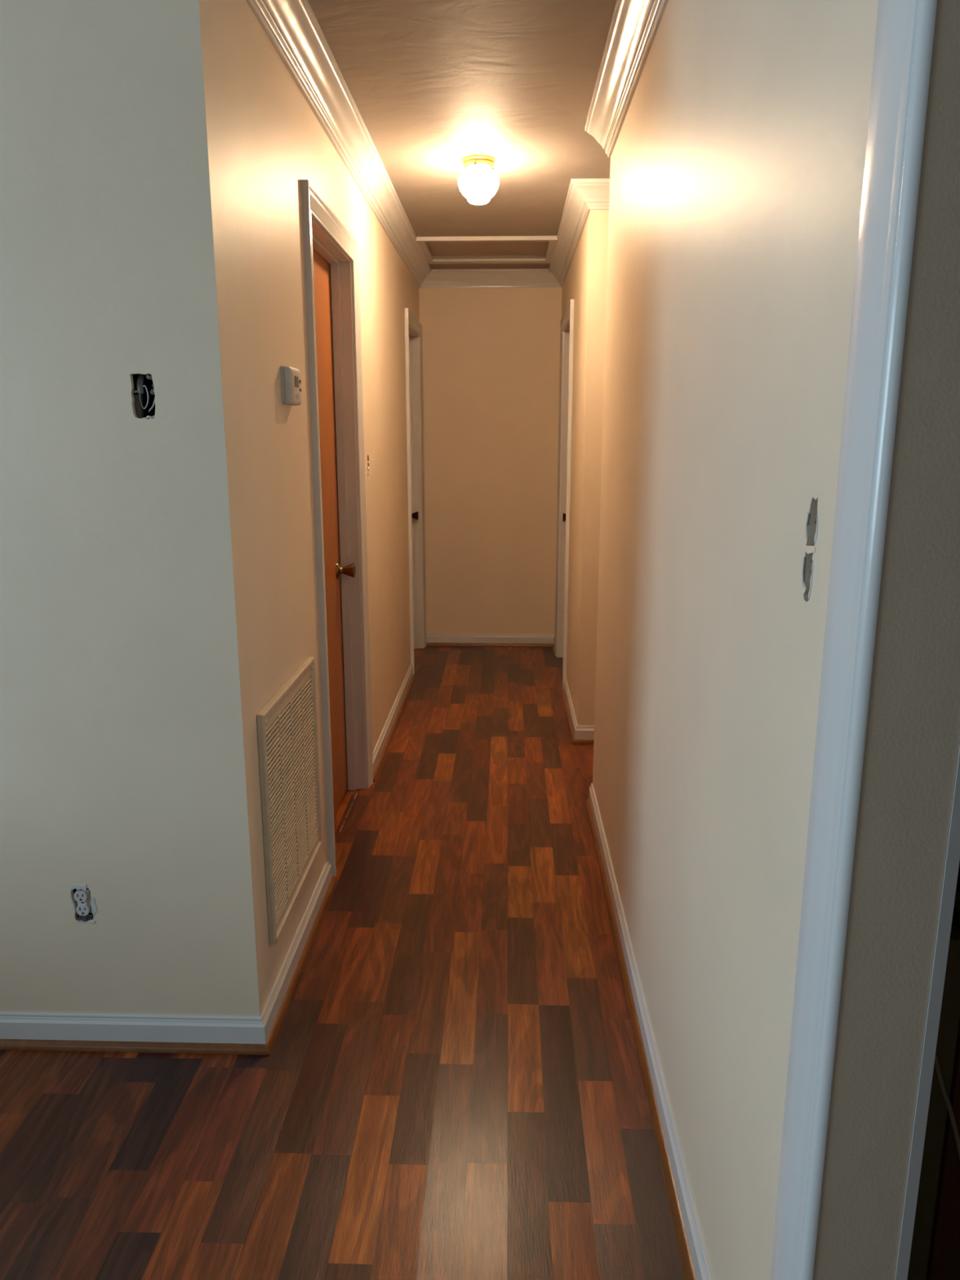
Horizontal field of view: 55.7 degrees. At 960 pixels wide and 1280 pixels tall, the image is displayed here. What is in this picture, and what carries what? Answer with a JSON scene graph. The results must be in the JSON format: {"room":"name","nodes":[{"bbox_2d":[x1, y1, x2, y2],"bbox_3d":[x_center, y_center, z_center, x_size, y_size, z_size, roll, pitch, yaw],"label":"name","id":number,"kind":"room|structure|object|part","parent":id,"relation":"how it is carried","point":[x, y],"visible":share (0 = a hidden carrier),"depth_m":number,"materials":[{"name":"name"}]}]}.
{"room":"home hallway","nodes":[
{"label":"home hallway","id":0,"kind":"room"},
{"bbox_2d":[0,0,260,1016],"bbox_3d":[-2.330,-0.234,1.953,3.624,2.440,0.013,0,13,2],"label":"wall","id":1,"kind":"structure","parent":0,"point":[120,773],"depth_m":1.90,"materials":[{"name":"beige paint"}]},
{"bbox_2d":[69,884,97,924],"bbox_3d":[-0.912,0.603,2.118,0.060,0.100,0.061,0,13,2],"label":"electrical outlet","id":2,"kind":"object","parent":1,"relation":"attached to","point":[86,909],"visible":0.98,"depth_m":2.09,"materials":[{"name":"plastic"}]},
{"bbox_2d":[73,888,88,902],"bbox_3d":[-0.917,0.588,2.093,0.030,0.026,0.018,0,13,2],"label":"socket","id":3,"kind":"object","parent":2,"relation":"attached to","point":[80,895],"depth_m":2.09,"materials":[{"name":"plastic"}]},
{"bbox_2d":[75,904,90,915],"bbox_3d":[-0.915,0.621,2.100,0.030,0.026,0.018,0,13,2],"label":"socket","id":4,"kind":"object","parent":2,"relation":"attached to","point":[82,909],"depth_m":2.09,"materials":[{"name":"plastic"}]},
{"bbox_2d":[0,1011,265,1044],"bbox_3d":[-2.324,0.919,2.199,3.637,0.083,0.013,0,13,2],"label":"baseboard","id":5,"kind":"structure","parent":1,"relation":"attached to","point":[13,1025],"depth_m":2.15,"materials":[{"name":"white paint"}]},
{"bbox_2d":[0,1039,270,1055],"bbox_3d":[-2.317,0.953,2.192,3.651,0.019,0.014,0,13,2],"label":"trim","id":6,"kind":"structure","parent":1,"relation":"attached to","point":[5,1044],"depth_m":2.15,"materials":[{"name":"brown wood"}]},
{"bbox_2d":[132,373,155,418],"bbox_3d":[-0.681,-0.500,1.866,0.057,0.099,0.065,0,13,2],"label":"switch box","id":7,"kind":"object","parent":1,"relation":"attached to","point":[144,393],"visible":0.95,"depth_m":1.86,"materials":[{"name":"black plastic"}]},
{"bbox_2d":[199,0,419,1015],"bbox_3d":[-0.461,-0.688,3.975,0.013,2.440,4.267,0,13,2],"label":"wall","id":8,"kind":"structure","parent":0,"point":[264,138],"depth_m":2.28,"materials":[{"name":"beige paint"}]},
{"bbox_2d":[256,656,322,945],"bbox_3d":[-0.498,0.397,2.434,0.017,0.587,0.568,0,13,2],"label":"air vent","id":9,"kind":"object","parent":8,"relation":"in","point":[287,724],"visible":1,"depth_m":2.38,"materials":[{"name":"beige metal"}]},
{"bbox_2d":[280,365,301,405],"bbox_3d":[-0.487,-0.658,2.357,0.031,0.095,0.117,0,13,2],"label":"thermostat","id":10,"kind":"object","parent":8,"relation":"attached to","point":[291,387],"visible":1,"depth_m":2.31,"materials":[{"name":"plastic"}]},
{"bbox_2d":[260,857,333,1043],"bbox_3d":[-0.500,0.839,2.550,0.013,0.083,0.842,0,13,2],"label":"baseboard","id":11,"kind":"structure","parent":8,"relation":"attached to","point":[272,1006],"depth_m":2.45,"materials":[{"name":"white paint"}]},
{"bbox_2d":[265,875,337,1054],"bbox_3d":[-0.486,0.872,2.550,0.014,0.019,0.856,0,13,2],"label":"trim","id":12,"kind":"structure","parent":8,"relation":"attached to","point":[274,1032],"depth_m":2.45,"materials":[{"name":"brown wood"}]},
{"bbox_2d":[312,248,355,816],"bbox_3d":[-0.540,-0.304,3.171,0.100,2.022,0.709,0,13,2],"label":"door","id":13,"kind":"structure","parent":8,"relation":"in","point":[322,275],"depth_m":3.35,"materials":[{"name":"brown wood"}]},
{"bbox_3d":[-0.514,-0.266,3.478,0.066,0.067,0.067,0,13,2],"label":"knob","id":14,"kind":"part","parent":13,"relation":"part of","materials":[{"name":"gold metal"}]},
{"bbox_2d":[301,179,373,876],"bbox_3d":[-0.471,-0.337,3.161,0.020,2.110,0.865,0,13,2],"label":"trim","id":15,"kind":"structure","parent":8,"relation":"attached to","point":[313,206],"depth_m":2.89,"materials":[{"name":"white paint"}]},
{"bbox_2d":[245,0,431,288],"bbox_3d":[-0.412,-1.821,3.674,0.089,0.097,4.356,0,13,2],"label":"trim","id":16,"kind":"structure","parent":8,"relation":"attached to","point":[291,27],"depth_m":2.75,"materials":[{"name":"white paint"}]},
{"bbox_2d":[311,217,366,790],"bbox_3d":[-0.538,-0.309,3.169,0.116,2.053,0.751,0,13,2],"label":"trim","id":17,"kind":"structure","parent":8,"relation":"attached to","point":[340,264],"depth_m":3.47,"materials":[{"name":"white paint"}]},
{"bbox_2d":[372,663,413,773],"bbox_3d":[-0.435,0.370,4.639,0.013,0.083,1.708,0,13,2],"label":"baseboard","id":18,"kind":"structure","parent":8,"relation":"attached to","point":[377,752],"depth_m":4.46,"materials":[{"name":"white paint"}]},
{"bbox_2d":[373,674,415,782],"bbox_3d":[-0.422,0.402,4.646,0.014,0.019,1.708,0,13,2],"label":"trim","id":19,"kind":"structure","parent":8,"relation":"attached to","point":[402,704],"depth_m":4.42,"materials":[{"name":"brown wood"}]},
{"bbox_2d":[411,511,418,519],"bbox_3d":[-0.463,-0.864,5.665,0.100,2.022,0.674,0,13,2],"label":"door knob","id":20,"kind":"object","parent":8,"relation":"in","point":[415,515],"depth_m":5.94,"materials":[{"name":"metal"}]},
{"bbox_2d":[404,307,426,674],"bbox_3d":[-0.394,-0.896,5.655,0.020,2.110,0.830,0,13,2],"label":"trim","id":21,"kind":"structure","parent":8,"relation":"attached to","point":[411,321],"depth_m":5.44,"materials":[{"name":"white paint"}]},
{"bbox_2d":[408,326,422,648],"bbox_3d":[-0.461,-0.869,5.664,0.116,2.053,0.716,0,13,2],"label":"door","id":22,"kind":"structure","parent":8,"relation":"attached to","point":[413,337],"depth_m":5.97,"materials":[{"name":"white paint"}]},
{"bbox_2d":[0,645,685,1279],"bbox_3d":[-1.214,1.075,1.689,6.320,0.001,10.049,0,13,2],"label":"floor","id":23,"kind":"structure","parent":0,"point":[451,1086],"depth_m":2.03,"materials":[{"name":"brown wood"}]},
{"bbox_2d":[906,917,959,1279],"bbox_3d":[0.965,0.718,1.683,0.900,0.700,0.594,0,13,2],"label":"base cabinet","id":24,"kind":"object","parent":23,"relation":"on","point":[935,1254],"visible":0.04,"depth_m":1.42,"materials":[{"name":"brown wood"}]},
{"bbox_2d":[933,1052,959,1160],"bbox_3d":[0.715,0.754,1.386,0.112,0.362,0.023,0,13,2],"label":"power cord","id":25,"kind":"object","parent":24,"relation":"attached to","point":[936,1065],"visible":0.76,"depth_m":1.38,"materials":[{"name":"black plastic"}]},
{"bbox_2d":[952,860,959,918],"bbox_3d":[0.778,0.300,1.394,0.320,0.240,0.195,0,13,2],"label":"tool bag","id":26,"kind":"object","parent":24,"relation":"on","point":[956,914],"visible":0.03,"depth_m":1.34,"materials":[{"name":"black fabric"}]},
{"bbox_2d":[307,0,616,269],"bbox_3d":[-0.904,-1.350,1.263,6.700,0.040,9.600,0,13,2],"label":"ceiling","id":27,"kind":"structure","parent":0,"point":[433,84],"depth_m":2.81,"materials":[{"name":"paint"}]},
{"bbox_2d":[457,154,499,204],"bbox_3d":[-0.005,-1.742,3.454,0.157,0.156,0.157,0,13,2],"label":"ceiling light","id":28,"kind":"object","parent":27,"relation":"attached to","point":[479,182],"visible":1,"depth_m":3.40,"materials":[{"name":"glass"}]},
{"bbox_2d":[415,235,557,263],"bbox_3d":[0.045,-2.197,5.096,0.744,0.056,0.705,0,13,2],"label":"attic hatch","id":29,"kind":"object","parent":27,"relation":"attached to","point":[466,245],"visible":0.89,"depth_m":5.15,"materials":[{"name":"white paint"}]},
{"bbox_3d":[0.044,-2.212,5.065,0.685,0.015,0.610,0,13,2],"label":"panel","id":30,"kind":"part","parent":29,"relation":"part of","materials":[{"name":"paint"}]},
{"bbox_2d":[418,287,562,634],"bbox_3d":[0.068,-1.163,6.091,1.154,2.440,0.100,0,13,2],"label":"wall","id":31,"kind":"structure","parent":0,"point":[491,355],"depth_m":6.03,"materials":[{"name":"beige paint"}]},
{"bbox_2d":[426,642,553,646],"bbox_3d":[0.059,0.033,6.288,0.901,0.019,0.014,0,13,2],"label":"trim","id":32,"kind":"structure","parent":31,"relation":"attached to","point":[427,643],"depth_m":6.28,"materials":[{"name":"brown wood"}]},
{"bbox_2d":[419,268,560,288],"bbox_3d":[0.065,-2.286,5.742,0.914,0.097,0.089,0,13,2],"label":"trim","id":33,"kind":"structure","parent":31,"relation":"attached to","point":[480,277],"depth_m":5.75,"materials":[{"name":"white paint"}]},
{"bbox_2d":[426,633,555,643],"bbox_3d":[0.067,-0.001,6.294,0.914,0.083,0.013,0,13,2],"label":"baseboard","id":34,"kind":"structure","parent":31,"relation":"attached to","point":[430,637],"depth_m":6.29,"materials":[{"name":"white paint"}]},
{"bbox_2d":[561,0,959,1279],"bbox_3d":[0.440,-0.126,1.469,0.115,2.440,9.347,0,13,2],"label":"wall","id":35,"kind":"structure","parent":0,"point":[738,156],"depth_m":1.26,"materials":[{"name":"beige paint"}]},
{"bbox_2d":[554,299,573,688],"bbox_3d":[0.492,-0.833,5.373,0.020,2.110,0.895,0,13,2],"label":"trim","id":36,"kind":"structure","parent":35,"relation":"attached to","point":[568,316],"depth_m":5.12,"materials":[{"name":"white paint"}]},
{"bbox_2d":[562,513,565,521],"bbox_3d":[0.561,-0.800,5.378,0.100,2.022,0.739,0,13,2],"label":"door","id":37,"kind":"structure","parent":35,"relation":"in","point":[563,514],"depth_m":5.68,"materials":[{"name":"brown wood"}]},
{"bbox_2d":[560,688,574,743],"bbox_3d":[0.455,0.384,4.726,0.014,0.019,0.901,0,13,2],"label":"trim","id":38,"kind":"structure","parent":35,"relation":"attached to","point":[571,730],"depth_m":4.67,"materials":[{"name":"brown wood"}]},
{"bbox_2d":[549,178,590,287],"bbox_3d":[0.447,-2.061,4.739,0.089,0.097,2.121,0,13,2],"label":"trim","id":39,"kind":"structure","parent":35,"relation":"attached to","point":[575,212],"depth_m":4.43,"materials":[{"name":"white paint"}]},
{"bbox_2d":[564,677,577,737],"bbox_3d":[0.469,0.351,4.725,0.013,0.083,0.887,0,13,2],"label":"baseboard","id":40,"kind":"structure","parent":35,"relation":"attached to","point":[572,716],"depth_m":4.67,"materials":[{"name":"white paint"}]},
{"bbox_2d":[572,739,593,744],"bbox_3d":[1.179,0.485,4.271,1.489,0.019,0.014,0,13,2],"label":"trim","id":41,"kind":"structure","parent":35,"relation":"attached to","point":[575,741],"depth_m":4.29,"materials":[{"name":"brown wood"}]},
{"bbox_2d":[585,0,668,157],"bbox_3d":[0.300,-0.967,-0.132,0.089,0.097,6.585,0,13,2],"label":"trim","id":42,"kind":"structure","parent":35,"relation":"attached to","point":[634,24],"depth_m":2.43,"materials":[{"name":"white paint"}]},
{"bbox_2d":[585,798,696,1279],"bbox_3d":[0.387,0.906,2.399,0.014,0.019,2.464,0,13,2],"label":"trim","id":43,"kind":"structure","parent":35,"relation":"attached to","point":[687,1265],"depth_m":2.01,"materials":[{"name":"brown wood"}]},
{"bbox_2d":[588,782,713,1279],"bbox_3d":[0.401,0.875,2.392,0.013,0.083,2.464,0,13,2],"label":"baseboard","id":44,"kind":"structure","parent":35,"relation":"attached to","point":[698,1251],"depth_m":1.95,"materials":[{"name":"white paint"}]},
{"bbox_2d":[801,511,817,599],"bbox_3d":[0.393,-0.103,1.024,0.043,0.133,0.053,0,13,2],"label":"open switch slot","id":45,"kind":"object","parent":35,"relation":"attached to","point":[809,548],"visible":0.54,"depth_m":1.03,"materials":[{"name":"beige paint"}]},
{"bbox_2d":[769,0,937,1279],"bbox_3d":[0.346,0.246,0.511,0.018,2.134,0.928,0,13,2],"label":"trim","id":46,"kind":"structure","parent":35,"relation":"attached to","point":[904,28],"depth_m":0.87,"materials":[{"name":"white paint"}]},
{"bbox_2d":[894,742,959,1277],"bbox_3d":[0.479,-0.108,1.389,0.013,2.440,3.985,0,13,2],"label":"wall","id":47,"kind":"structure","parent":0,"point":[959,742],"depth_m":0.93,"materials":[{"name":"paint"}]},
{"bbox_2d":[894,746,959,1279],"bbox_3d":[0.464,0.199,0.914,0.013,2.050,0.056,0,13,2],"label":"trim","id":48,"kind":"structure","parent":47,"relation":"attached to","point":[953,856],"depth_m":0.93,"materials":[{"name":"white paint"}]},
{"bbox_3d":[1.302,-0.710,4.071,1.447,2.440,0.100,0,13,2],"label":"wall","id":49,"kind":"structure","parent":0,"visible":0},
{"bbox_2d":[574,725,594,739],"bbox_3d":[1.186,0.451,4.277,1.475,0.083,0.013,0,13,2],"label":"baseboard","id":50,"kind":"structure","parent":49,"relation":"attached to","point":[581,732],"depth_m":4.29,"materials":[{"name":"white paint"}]},
{"bbox_2d":[570,178,609,209],"bbox_3d":[1.147,-1.833,3.727,1.551,0.097,0.089,0,13,2],"label":"trim","id":51,"kind":"structure","parent":49,"relation":"attached to","point":[595,193],"depth_m":3.74,"materials":[{"name":"white paint"}]}
]}

